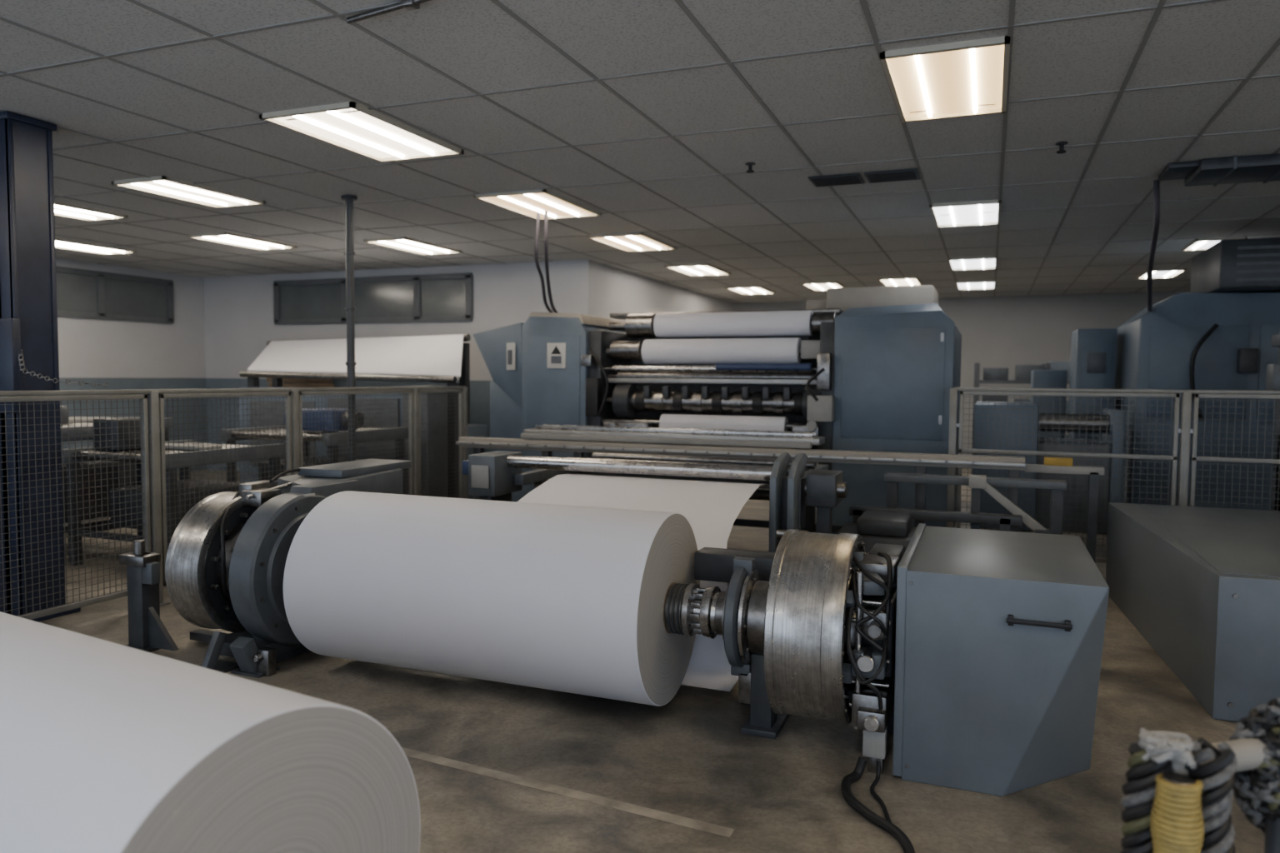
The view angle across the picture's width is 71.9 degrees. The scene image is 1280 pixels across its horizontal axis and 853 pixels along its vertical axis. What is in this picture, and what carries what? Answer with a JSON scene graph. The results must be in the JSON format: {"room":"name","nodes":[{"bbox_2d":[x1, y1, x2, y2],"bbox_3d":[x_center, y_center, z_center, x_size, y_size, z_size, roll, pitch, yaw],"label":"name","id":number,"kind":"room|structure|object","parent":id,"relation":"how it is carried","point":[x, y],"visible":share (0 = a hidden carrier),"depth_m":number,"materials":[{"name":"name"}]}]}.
{"room":"print shop","nodes":[
{"label":"print shop","id":0,"kind":"room"},
{"bbox_2d":[55,258,205,378],"bbox_3d":[-10.120,-0.532,8.117,0.200,3.235,14.700,2,3,21],"label":"wall","id":1,"kind":"structure","parent":0,"point":[88,347],"depth_m":13.71,"materials":[{"name":"paint"}]},
{"bbox_2d":[55,265,174,324],"bbox_3d":[-8.650,-1.856,11.397,0.060,0.700,6.100,2,3,21],"label":"window","id":2,"kind":"structure","parent":1,"relation":"in","point":[82,293],"depth_m":13.27,"materials":[{"name":"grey glass"}]},
{"bbox_2d":[59,377,207,473],"bbox_3d":[-10.023,0.312,8.123,0.020,1.550,14.700,2,3,21],"label":"trim","id":3,"kind":"structure","parent":1,"relation":"attached to","point":[114,383],"depth_m":13.71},
{"bbox_2d":[204,260,594,380],"bbox_3d":[-3.989,-0.795,13.701,7.100,3.235,0.200,2,3,21],"label":"wall","id":4,"kind":"structure","parent":0,"point":[238,310],"depth_m":13.44,"materials":[{"name":"paint"}]},
{"bbox_2d":[205,378,493,471],"bbox_3d":[-4.026,0.052,13.641,7.080,1.550,0.020,2,3,21],"label":"trim","id":5,"kind":"structure","parent":4,"relation":"attached to","point":[479,390],"depth_m":14.42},
{"bbox_2d":[273,272,473,324],"bbox_3d":[-4.168,-1.944,13.572,3.700,0.700,0.060,2,3,21],"label":"window","id":6,"kind":"structure","parent":4,"relation":"in","point":[443,297],"depth_m":13.50,"materials":[{"name":"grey glass"}]},
{"bbox_2d":[0,0,1279,303],"bbox_3d":[0.087,-2.149,7.982,19.200,0.150,22.500,2,3,21],"label":"ceiling","id":7,"kind":"structure","parent":0,"point":[477,43],"depth_m":5.76,"materials":[{"name":"tile"}]},
{"bbox_2d":[54,200,128,221],"bbox_3d":[-5.720,-2.136,8.663,0.560,0.031,1.100,2,3,21],"label":"ceiling light panel","id":8,"kind":"object","parent":7,"relation":"in","point":[62,209],"depth_m":8.89,"materials":[{"name":"white plastic"}]},
{"bbox_2d":[55,238,137,254],"bbox_3d":[-7.133,-2.285,11.206,0.600,0.031,1.200,2,3,21],"label":"ceiling light panel","id":9,"kind":"object","parent":7,"relation":"in","point":[59,243],"depth_m":11.32,"materials":[{"name":"white plastic"}]},
{"bbox_2d":[111,175,265,208],"bbox_3d":[-3.989,-2.081,7.874,0.600,0.031,1.100,2,3,21],"label":"ceiling light panel","id":10,"kind":"object","parent":7,"relation":"in","point":[157,187],"depth_m":7.81,"materials":[{"name":"white plastic"}]},
{"bbox_2d":[187,232,296,250],"bbox_3d":[-4.801,-2.242,10.717,0.600,0.031,1.100,2,3,21],"label":"ceiling light panel","id":11,"kind":"object","parent":7,"relation":"in","point":[228,238],"depth_m":10.66,"materials":[{"name":"white plastic"}]},
{"bbox_2d":[259,101,464,162],"bbox_3d":[-1.826,-1.960,5.949,0.720,0.031,1.200,2,3,21],"label":"ceiling light panel","id":12,"kind":"object","parent":7,"relation":"in","point":[372,134],"depth_m":5.88,"materials":[{"name":"white plastic"}]},
{"bbox_2d":[346,0,431,24],"bbox_3d":[-0.976,-1.828,3.806,0.804,0.035,0.157,2,3,21],"label":"conduit","id":13,"kind":"object","parent":7,"relation":"attached to","point":[409,5],"depth_m":3.87,"materials":[{"name":"grey metal"}]},
{"bbox_2d":[363,236,462,254],"bbox_3d":[-2.806,-2.244,11.004,0.600,0.031,1.200,2,3,21],"label":"ceiling light panel","id":14,"kind":"object","parent":7,"relation":"in","point":[414,246],"depth_m":10.95,"materials":[{"name":"white plastic"}]},
{"bbox_2d":[473,189,601,219],"bbox_3d":[-0.937,-2.085,8.336,0.720,0.031,1.200,2,3,21],"label":"ceiling light panel","id":15,"kind":"object","parent":7,"relation":"in","point":[527,203],"depth_m":8.28,"materials":[{"name":"white plastic"}]},
{"bbox_2d":[534,210,558,313],"bbox_3d":[-0.968,-1.672,9.186,0.139,0.952,1.069,0,3,1],"label":"hanging cable","id":16,"kind":"object","parent":7,"relation":"hanging from","point":[537,222],"visible":0.94,"depth_m":8.79,"materials":[{"name":"black rubber"}]},
{"bbox_2d":[586,232,677,251],"bbox_3d":[-0.074,-2.201,10.573,0.680,0.031,1.200,2,3,21],"label":"ceiling light panel","id":17,"kind":"object","parent":7,"relation":"in","point":[639,242],"depth_m":10.54,"materials":[{"name":"white plastic"}]},
{"bbox_2d":[0,0,1279,303],"bbox_3d":[0.086,-2.071,7.986,18.800,0.006,22.100,2,3,21],"label":"grid","id":18,"kind":"object","parent":7,"relation":"attached to","point":[1158,8],"depth_m":6.25,"materials":[{"name":"grey metal"}]},
{"bbox_2d":[664,263,730,276],"bbox_3d":[0.880,-2.338,13.203,0.660,0.031,1.200,2,3,21],"label":"ceiling light panel","id":19,"kind":"object","parent":7,"relation":"in","point":[701,269],"depth_m":13.16,"materials":[{"name":"white plastic"}]},
{"bbox_2d":[725,286,775,294],"bbox_3d":[2.036,-2.493,16.183,0.640,0.031,1.200,2,3,21],"label":"ceiling light panel","id":20,"kind":"object","parent":7,"relation":"in","point":[741,290],"depth_m":16.19,"materials":[{"name":"white plastic"}]},
{"bbox_2d":[745,162,755,173],"bbox_3d":[0.837,-1.962,6.705,0.079,0.070,0.079,2,3,21],"label":"sprinkler","id":21,"kind":"object","parent":7,"relation":"attached to","point":[750,164],"depth_m":6.69,"materials":[{"name":"black metal"}]},
{"bbox_2d":[801,281,845,290],"bbox_3d":[3.228,-2.442,15.391,0.600,0.031,1.200,2,3,21],"label":"ceiling light panel","id":22,"kind":"object","parent":7,"relation":"in","point":[820,286],"depth_m":15.29,"materials":[{"name":"white plastic"}]},
{"bbox_2d":[808,173,864,187],"bbox_3d":[1.603,-2.004,7.202,0.400,0.020,0.350,2,3,21],"label":"ceiling vent","id":23,"kind":"object","parent":7,"relation":"in","point":[851,178],"depth_m":7.14,"materials":[{"name":"black metal"}]},
{"bbox_2d":[864,168,919,183],"bbox_3d":[2.012,-1.992,7.041,0.400,0.020,0.350,2,3,21],"label":"ceiling vent","id":24,"kind":"object","parent":7,"relation":"in","point":[905,174],"depth_m":6.98,"materials":[{"name":"black metal"}]},
{"bbox_2d":[878,276,922,286],"bbox_3d":[4.327,-2.393,14.636,0.600,0.031,1.200,2,3,21],"label":"ceiling light panel","id":25,"kind":"object","parent":7,"relation":"in","point":[895,281],"depth_m":14.58,"materials":[{"name":"white plastic"}]},
{"bbox_2d":[880,35,1009,122],"bbox_3d":[1.696,-1.876,4.852,0.600,0.031,1.200,2,3,21],"label":"ceiling light panel","id":26,"kind":"object","parent":7,"relation":"in","point":[950,80],"depth_m":4.75,"materials":[{"name":"white plastic"}]},
{"bbox_2d":[929,199,1001,227],"bbox_3d":[3.194,-2.073,8.642,0.620,0.031,1.200,2,3,21],"label":"ceiling light panel","id":27,"kind":"object","parent":7,"relation":"in","point":[962,213],"depth_m":8.59,"materials":[{"name":"white plastic"}]},
{"bbox_2d":[947,255,997,270],"bbox_3d":[4.626,-2.261,12.264,0.620,0.031,1.200,2,3,21],"label":"ceiling light panel","id":28,"kind":"object","parent":7,"relation":"in","point":[974,262],"depth_m":12.25,"materials":[{"name":"white plastic"}]},
{"bbox_2d":[955,280,995,289],"bbox_3d":[5.727,-2.406,15.051,0.620,0.031,1.200,2,3,21],"label":"ceiling light panel","id":29,"kind":"object","parent":7,"relation":"in","point":[970,285],"depth_m":15.02,"materials":[{"name":"white plastic"}]},
{"bbox_2d":[1055,141,1068,154],"bbox_3d":[2.895,-1.913,6.066,0.079,0.070,0.079,2,3,21],"label":"sprinkler","id":30,"kind":"object","parent":7,"relation":"attached to","point":[1061,144],"depth_m":6.05,"materials":[{"name":"black metal"}]},
{"bbox_2d":[1146,180,1159,311],"bbox_3d":[4.848,-1.622,8.370,0.072,0.881,2.763,2,4,29],"label":"hanging cable","id":31,"kind":"object","parent":7,"relation":"hanging from","point":[1156,182],"visible":0.99,"depth_m":7.40,"materials":[{"name":"black rubber"}]},
{"bbox_2d":[1136,268,1186,279],"bbox_3d":[7.815,-2.293,13.263,0.500,0.031,1.000,2,3,21],"label":"ceiling light panel","id":32,"kind":"object","parent":7,"relation":"in","point":[1157,273],"depth_m":13.21,"materials":[{"name":"white plastic"}]},
{"bbox_2d":[1181,236,1247,250],"bbox_3d":[6.723,-2.142,10.365,0.500,0.031,0.800,2,3,21],"label":"ceiling light panel","id":33,"kind":"object","parent":7,"relation":"in","point":[1197,243],"depth_m":10.30,"materials":[{"name":"white plastic"}]},
{"bbox_2d":[1158,154,1279,186],"bbox_3d":[5.144,-1.899,6.373,2.400,0.090,0.620,2,3,21],"label":"air duct","id":34,"kind":"object","parent":7,"relation":"attached to","point":[1265,168],"visible":1,"depth_m":6.54,"materials":[{"name":"metal"}]},
{"bbox_2d":[38,463,1264,852],"bbox_3d":[0.063,1.231,8.167,19.200,0.151,22.500,2,3,21],"label":"floor","id":35,"kind":"structure","parent":0,"point":[688,756],"depth_m":3.66,"materials":[{"name":"concrete"}]},
{"bbox_2d":[0,110,80,622],"bbox_3d":[-4.028,-0.361,5.772,0.400,3.235,0.400,2,3,21],"label":"steel column","id":36,"kind":"structure","parent":35,"relation":"on","point":[28,306],"depth_m":5.69,"materials":[{"name":"metal"}]},
{"bbox_2d":[18,350,109,387],"bbox_3d":[-3.698,-0.368,5.649,0.504,0.240,0.114,-1,3,-20],"label":"hanging chain","id":37,"kind":"object","parent":36,"relation":"hanging from","point":[22,355],"visible":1,"depth_m":5.59,"materials":[{"name":"metal"}]},
{"bbox_2d":[60,405,142,535],"bbox_3d":[-5.473,0.455,7.731,1.460,1.370,1.700,2,3,21],"label":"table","id":38,"kind":"object","parent":35,"relation":"on","point":[64,412],"visible":0.11,"depth_m":7.93,"materials":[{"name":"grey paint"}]},
{"bbox_2d":[69,415,173,487],"bbox_3d":[-6.350,0.366,9.427,0.980,1.350,2.415,2,3,21],"label":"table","id":39,"kind":"object","parent":35,"relation":"on","point":[77,419],"visible":0.09,"depth_m":10.00,"materials":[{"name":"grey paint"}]},
{"bbox_2d":[118,540,179,652],"bbox_3d":[-2.825,0.982,5.129,0.360,0.640,0.200,2,3,21],"label":"post","id":40,"kind":"object","parent":35,"relation":"on","point":[147,632],"visible":0.95,"depth_m":5.10,"materials":[{"name":"metal"}]},
{"bbox_2d":[61,416,285,565],"bbox_3d":[-4.024,0.537,7.701,1.180,1.230,1.300,2,3,21],"label":"table","id":41,"kind":"object","parent":35,"relation":"on","point":[91,452],"visible":0.59,"depth_m":7.39,"materials":[{"name":"grey paint"}]},
{"bbox_2d":[0,611,420,852],"bbox_3d":[-1.824,1.012,2.503,2.404,0.880,0.880,2,4,30],"label":"paper roll","id":42,"kind":"object","parent":35,"relation":"on","point":[106,747],"visible":1,"depth_m":1.91,"materials":[{"name":"paper"}]},
{"bbox_2d":[0,385,468,619],"bbox_3d":[-3.201,0.473,6.511,0.120,1.500,7.020,2,3,21],"label":"fence","id":43,"kind":"object","parent":35,"relation":"on","point":[152,437],"visible":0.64,"depth_m":6.14,"materials":[{"name":"metal"}]},
{"bbox_2d":[165,459,410,678],"bbox_3d":[-1.966,0.778,5.435,1.198,1.034,1.710,2,3,21],"label":"stand","id":44,"kind":"object","parent":35,"relation":"on","point":[226,559],"visible":0.62,"depth_m":4.84,"materials":[{"name":"metal"}]},
{"bbox_2d":[283,490,699,706],"bbox_3d":[-0.747,0.833,4.537,1.934,0.900,0.900,2,3,21],"label":"paper roll","id":45,"kind":"object","parent":44,"relation":"on","point":[570,599],"visible":0.87,"depth_m":4.15,"materials":[{"name":"paper"}]},
{"bbox_2d":[266,377,334,387],"bbox_3d":[-5.266,-0.113,13.649,1.000,1.860,0.700,2,3,21],"label":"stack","id":46,"kind":"object","parent":35,"relation":"on","point":[287,382],"visible":0.15,"depth_m":13.38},
{"bbox_2d":[220,408,408,494],"bbox_3d":[-3.354,0.435,9.288,1.460,1.270,1.250,2,3,21],"label":"table","id":47,"kind":"object","parent":35,"relation":"on","point":[279,431],"visible":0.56,"depth_m":8.95,"materials":[{"name":"grey paint"}]},
{"bbox_2d":[340,195,357,461],"bbox_3d":[-2.647,-0.479,8.095,0.138,3.235,0.138,2,3,21],"label":"pole","id":48,"kind":"object","parent":35,"relation":"on","point":[350,253],"visible":0.7,"depth_m":8.04,"materials":[{"name":"metal"}]},
{"bbox_2d":[239,334,487,499],"bbox_3d":[-3.820,-0.133,11.380,4.151,2.169,1.950,2,3,21],"label":"machine","id":49,"kind":"object","parent":35,"relation":"on","point":[425,358],"visible":0.55,"depth_m":10.81,"materials":[{"name":"white paper"}]},
{"bbox_2d":[462,450,847,552],"bbox_3d":[0.281,0.676,6.631,2.700,1.129,2.140,2,3,21],"label":"guide roller","id":50,"kind":"object","parent":35,"relation":"on","point":[492,476],"visible":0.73,"depth_m":6.00,"materials":[{"name":"metal"}]},
{"bbox_2d":[516,474,769,691],"bbox_3d":[0.028,0.807,5.521,1.650,0.870,1.901,2,3,21],"label":"paper web","id":51,"kind":"object","parent":50,"relation":"attached to","point":[712,509],"visible":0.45,"depth_m":5.39},
{"bbox_2d":[473,285,961,534],"bbox_3d":[0.724,-0.226,9.897,5.315,2.580,2.260,2,3,21],"label":"press","id":52,"kind":"object","parent":35,"relation":"on","point":[869,368],"visible":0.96,"depth_m":8.91,"materials":[{"name":"blue paint"}]},
{"bbox_2d":[455,424,1104,562],"bbox_3d":[0.721,0.636,7.418,5.740,1.130,1.650,2,3,21],"label":"rail","id":53,"kind":"object","parent":35,"relation":"on","point":[891,524],"visible":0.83,"depth_m":7.21,"materials":[{"name":"metal"}]},
{"bbox_2d":[664,529,904,774],"bbox_3d":[0.620,0.921,4.078,1.095,0.923,0.958,2,3,21],"label":"roll chuck assembly","id":54,"kind":"object","parent":35,"relation":"on","point":[807,627],"visible":0.97,"depth_m":3.67,"materials":[{"name":"metal"}]},
{"bbox_2d":[840,756,914,852],"bbox_3d":[0.835,1.398,3.075,0.205,0.088,0.994,1,3,8],"label":"power cable","id":55,"kind":"object","parent":35,"relation":"on","point":[886,824],"visible":1,"depth_m":3.26,"materials":[{"name":"black rubber"}]},
{"bbox_2d":[892,523,1109,796],"bbox_3d":[1.571,0.968,3.908,0.750,0.862,1.180,2,3,21],"label":"base cabinet","id":56,"kind":"object","parent":35,"relation":"on","point":[1000,634],"visible":1,"depth_m":3.43,"materials":[{"name":"metal"}]},
{"bbox_2d":[971,361,1070,454],"bbox_3d":[7.440,-0.130,14.923,3.380,1.933,0.900,2,3,21],"label":"storage rack","id":57,"kind":"object","parent":35,"relation":"on","point":[1022,372],"visible":0.15,"depth_m":14.98,"materials":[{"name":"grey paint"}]},
{"bbox_2d":[970,401,1125,534],"bbox_3d":[4.503,0.418,9.868,1.470,1.350,1.200,2,3,21],"label":"machine","id":58,"kind":"object","parent":35,"relation":"on","point":[1026,418],"visible":0.66,"depth_m":9.39,"materials":[{"name":"blue paint"}]},
{"bbox_2d":[1030,328,1117,439],"bbox_3d":[5.651,-0.115,11.602,0.705,2.240,1.890,0,3,-2],"label":"machine","id":59,"kind":"object","parent":35,"relation":"on","point":[1093,351],"visible":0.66,"depth_m":10.73,"materials":[{"name":"blue paint"}]},
{"bbox_2d":[946,387,1279,563],"bbox_3d":[5.099,0.501,6.677,5.300,1.540,0.120,2,3,21],"label":"fence","id":60,"kind":"object","parent":35,"relation":"on","point":[1185,431],"visible":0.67,"depth_m":7.08,"materials":[{"name":"metal"}]},
{"bbox_2d":[1105,502,1279,721],"bbox_3d":[4.143,1.007,5.049,2.340,0.695,2.675,2,3,21],"label":"base cabinet","id":61,"kind":"object","parent":35,"relation":"on","point":[1201,586],"visible":0.97,"depth_m":4.67,"materials":[{"name":"metal"}]},
{"bbox_2d":[1115,237,1279,510],"bbox_3d":[6.819,-0.423,9.980,2.450,3.050,2.410,2,3,21],"label":"machine","id":62,"kind":"object","parent":35,"relation":"on","point":[1217,335],"visible":0.83,"depth_m":9.31,"materials":[{"name":"blue paint"}]},
{"bbox_2d":[1120,697,1279,852],"bbox_3d":[1.330,1.045,1.897,0.620,0.924,0.500,2,3,21],"label":"coiled rope","id":63,"kind":"object","parent":35,"relation":"on","point":[1179,792],"visible":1,"depth_m":1.89,"materials":[{"name":"fabric"}]},
{"bbox_2d":[1265,329,1279,510],"bbox_3d":[5.685,0.073,7.069,1.200,2.360,0.500,2,3,21],"label":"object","id":64,"kind":"object","parent":35,"relation":"on","point":[1272,373],"visible":0.56,"depth_m":7.34,"materials":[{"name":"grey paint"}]},
{"bbox_2d":[594,261,732,320],"bbox_3d":[0.578,-0.882,15.874,0.200,3.235,7.200,2,3,21],"label":"wall","id":65,"kind":"structure","parent":0,"point":[616,290],"depth_m":14.02,"materials":[{"name":"paint"}]},
{"bbox_2d":[732,291,1190,454],"bbox_3d":[7.471,-0.903,17.131,11.700,3.235,0.200,2,3,21],"label":"wall","id":66,"kind":"structure","parent":0,"point":[1008,332],"depth_m":17.04,"materials":[{"name":"white paint"}]}
]}

